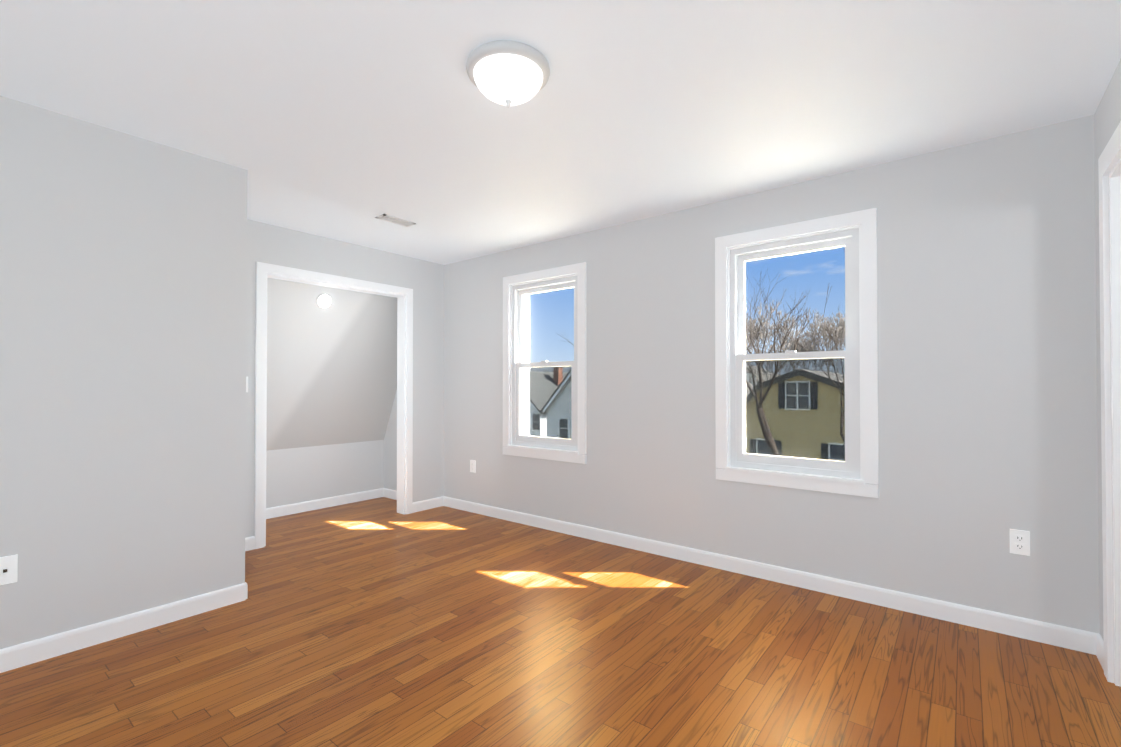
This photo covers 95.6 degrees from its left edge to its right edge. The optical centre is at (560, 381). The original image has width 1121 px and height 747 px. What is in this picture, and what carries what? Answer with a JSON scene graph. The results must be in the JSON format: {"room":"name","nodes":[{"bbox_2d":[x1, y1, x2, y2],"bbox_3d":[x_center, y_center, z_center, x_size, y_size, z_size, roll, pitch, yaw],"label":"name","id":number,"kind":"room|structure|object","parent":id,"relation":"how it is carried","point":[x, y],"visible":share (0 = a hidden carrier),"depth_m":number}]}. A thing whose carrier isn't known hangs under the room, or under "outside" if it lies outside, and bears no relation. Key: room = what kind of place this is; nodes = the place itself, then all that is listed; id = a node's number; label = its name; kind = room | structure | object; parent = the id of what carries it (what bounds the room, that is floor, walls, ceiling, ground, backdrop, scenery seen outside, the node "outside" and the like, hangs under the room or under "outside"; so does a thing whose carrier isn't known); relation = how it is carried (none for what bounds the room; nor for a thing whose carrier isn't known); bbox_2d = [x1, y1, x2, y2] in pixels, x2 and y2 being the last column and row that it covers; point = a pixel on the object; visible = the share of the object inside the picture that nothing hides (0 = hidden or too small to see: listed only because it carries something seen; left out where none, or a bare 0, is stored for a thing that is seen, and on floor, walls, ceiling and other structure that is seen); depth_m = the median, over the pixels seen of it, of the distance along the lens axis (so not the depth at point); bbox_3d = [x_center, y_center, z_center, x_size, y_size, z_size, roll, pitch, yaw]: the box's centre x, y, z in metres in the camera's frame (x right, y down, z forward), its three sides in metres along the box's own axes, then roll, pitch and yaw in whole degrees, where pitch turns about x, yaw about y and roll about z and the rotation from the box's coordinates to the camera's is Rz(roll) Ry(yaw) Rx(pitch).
{"room":"empty bedroom","nodes":[
{"label":"empty bedroom","id":0,"kind":"room"},
{"bbox_2d":[0,96,247,648],"bbox_3d":[-2.548,0.007,2.028,0.120,2.440,2.297,0,-1,38],"label":"wall","id":1,"kind":"structure","parent":0,"point":[123,293],"depth_m":2.43},
{"bbox_2d":[0,554,17,584],"bbox_3d":[-2.354,0.803,2.156,0.015,0.116,0.072,0,-1,38],"label":"outlet","id":2,"kind":"object","parent":1,"relation":"attached to","point":[8,568],"visible":1,"depth_m":2.16},
{"bbox_2d":[0,582,247,672],"bbox_3d":[-2.482,1.179,1.992,0.014,0.095,2.281,0,-1,38],"label":"baseboard","id":3,"kind":"structure","parent":1,"relation":"attached to","point":[69,641],"depth_m":2.43},
{"bbox_2d":[266,440,383,507],"bbox_3d":[-2.564,0.946,4.876,0.120,0.620,2.150,0,-1,38],"label":"wall","id":4,"kind":"structure","parent":0,"point":[298,475],"depth_m":5.04},
{"bbox_2d":[266,488,383,518],"bbox_3d":[-2.518,1.208,4.824,0.014,0.095,1.890,0,-1,38],"label":"baseboard","id":5,"kind":"structure","parent":4,"relation":"attached to","point":[289,509],"depth_m":5.02},
{"bbox_2d":[266,278,396,450],"bbox_3d":[-2.290,-0.374,4.671,0.880,2.015,2.150,0,-1,38],"label":"ceiling slope","id":6,"kind":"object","parent":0,"point":[332,374],"visible":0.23,"depth_m":4.76},
{"bbox_2d":[316,293,331,308],"bbox_3d":[-2.081,-0.706,4.476,0.068,0.131,0.140,0,-1,38],"label":"lamp","id":7,"kind":"object","parent":6,"relation":"attached to","point":[323,300],"visible":1,"depth_m":4.46},
{"bbox_2d":[245,219,443,537],"bbox_3d":[-1.937,0.030,4.308,0.120,2.440,2.273,0,-1,38],"label":"wall","id":8,"kind":"structure","parent":0,"point":[291,248],"depth_m":4.73},
{"bbox_2d":[246,377,247,391],"bbox_3d":[-2.321,0.024,3.715,0.016,0.116,0.072,0,-1,38],"label":"light switch","id":9,"kind":"object","parent":8,"relation":"attached to","point":[246,384],"visible":0.1,"depth_m":3.74},
{"bbox_2d":[245,536,254,550],"bbox_3d":[-2.379,1.196,3.633,0.014,0.095,0.357,0,-1,38],"label":"baseboard","id":10,"kind":"structure","parent":8,"relation":"attached to","point":[249,541],"depth_m":3.74},
{"bbox_2d":[254,262,412,548],"bbox_3d":[-1.895,0.183,4.360,0.156,2.135,1.369,0,-1,38],"label":"door frame","id":11,"kind":"structure","parent":8,"relation":"attached to","point":[402,295],"depth_m":4.33},
{"bbox_2d":[412,496,443,512],"bbox_3d":[-1.310,1.209,4.978,0.014,0.095,0.344,0,-1,38],"label":"baseboard","id":12,"kind":"structure","parent":8,"relation":"attached to","point":[427,504],"depth_m":4.98},
{"bbox_2d":[384,390,396,490],"bbox_3d":[-1.646,0.042,5.439,0.830,2.440,0.140,0,-1,38],"label":"wall","id":13,"kind":"structure","parent":0,"point":[390,459],"depth_m":5.46},
{"bbox_2d":[384,488,396,499],"bbox_3d":[-1.643,1.213,5.326,0.700,0.095,0.014,0,-1,38],"label":"baseboard","id":14,"kind":"structure","parent":13,"relation":"attached to","point":[388,493],"depth_m":5.46},
{"bbox_2d":[0,497,1120,746],"bbox_3d":[-0.707,1.286,1.953,7.220,0.120,4.730,0,-1,38],"label":"floor","id":15,"kind":"structure","parent":0,"point":[380,621],"depth_m":2.21},
{"bbox_2d":[0,0,1120,264],"bbox_3d":[-0.707,-1.274,1.980,7.220,0.120,4.730,0,-1,38],"label":"ceiling","id":16,"kind":"structure","parent":0,"point":[346,120],"depth_m":2.14},
{"bbox_2d":[375,214,415,226],"bbox_3d":[-1.223,-1.189,3.781,0.115,0.012,0.270,0,-1,38],"label":"ceiling vent","id":17,"kind":"object","parent":16,"relation":"in","point":[394,220],"visible":1,"depth_m":3.77},
{"bbox_2d":[466,40,549,107],"bbox_3d":[-0.202,-1.136,1.966,0.322,0.156,0.322,0,-1,38],"label":"lamp","id":18,"kind":"object","parent":16,"relation":"attached to","point":[508,73],"visible":1,"depth_m":1.88},
{"bbox_2d":[444,115,1099,633],"bbox_3d":[0.715,0.024,3.756,7.220,2.440,0.160,0,-1,38],"label":"wall","id":19,"kind":"structure","parent":0,"point":[986,361],"depth_m":2.76},
{"bbox_2d":[470,460,475,472],"bbox_3d":[-0.839,0.816,4.873,0.072,0.116,0.010,0,-1,38],"label":"duplex electrical outlet","id":20,"kind":"object","parent":19,"relation":"attached to","point":[472,465],"visible":1,"depth_m":4.87},
{"bbox_2d":[503,262,585,463],"bbox_3d":[-0.078,-0.142,4.439,0.950,1.606,0.302,0,-1,38],"label":"window","id":21,"kind":"structure","parent":19,"relation":"in","point":[518,438],"depth_m":4.44},
{"bbox_2d":[444,496,1103,663],"bbox_3d":[0.615,1.197,3.712,4.605,0.095,0.014,0,-1,38],"label":"baseboard","id":22,"kind":"structure","parent":19,"relation":"attached to","point":[1084,641],"depth_m":2.93},
{"bbox_2d":[715,208,878,497],"bbox_3d":[1.476,-0.154,3.205,0.950,1.606,0.302,0,-1,38],"label":"window","id":23,"kind":"structure","parent":19,"relation":"in","point":[854,471],"depth_m":3.12},
{"bbox_2d":[1010,529,1029,555],"bbox_3d":[2.212,0.776,2.450,0.072,0.116,0.010,0,-1,38],"label":"duplex electrical outlet","id":24,"kind":"object","parent":19,"relation":"attached to","point":[1020,542],"visible":1,"depth_m":2.45},
{"bbox_2d":[1094,59,1120,640],"bbox_3d":[1.093,-0.009,0.511,0.140,2.440,4.450,0,-1,38],"label":"wall","id":25,"kind":"structure","parent":0,"point":[1107,117],"depth_m":2.24},
{"bbox_2d":[1098,121,1120,686],"bbox_3d":[1.949,0.137,1.586,0.176,2.170,1.290,0,-1,38],"label":"door frame","id":26,"kind":"structure","parent":25,"relation":"attached to","point":[1109,159],"depth_m":2.07},
{"label":"outside","id":27,"kind":"structure","parent":0,"visible":0},
{"bbox_3d":[30.816,8.563,69.478,150.000,0.300,139.340,0,-1,38],"label":"ground","id":28,"kind":"structure","parent":27,"visible":0},
{"bbox_2d":[530,367,567,436],"bbox_3d":[-1.019,3.392,47.781,7.984,9.600,11.700,0,-1,38],"label":"house","id":29,"kind":"structure","parent":28,"relation":"on","point":[536,407],"depth_m":43.20},
{"bbox_2d":[540,372,570,438],"bbox_3d":[3.008,3.085,35.007,7.749,9.955,4.700,0,-1,38],"label":"house","id":30,"kind":"structure","parent":28,"relation":"on","point":[548,405],"depth_m":34.80},
{"bbox_2d":[558,270,844,455],"bbox_3d":[20.947,-0.452,42.722,25.118,17.254,58.407,0,-1,38],"label":"trees","id":31,"kind":"object","parent":28,"relation":"on","point":[832,336],"depth_m":44.87},
{"bbox_2d":[746,365,779,381],"bbox_3d":[20.498,3.182,58.150,9.648,10.231,10.700,0,-1,38],"label":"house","id":32,"kind":"structure","parent":28,"relation":"on","point":[762,373],"depth_m":54.35},
{"bbox_2d":[746,369,844,460],"bbox_3d":[16.837,3.696,32.955,7.677,8.691,10.700,0,-1,38],"label":"house","id":33,"kind":"structure","parent":28,"relation":"on","point":[810,420],"depth_m":29.08}
]}

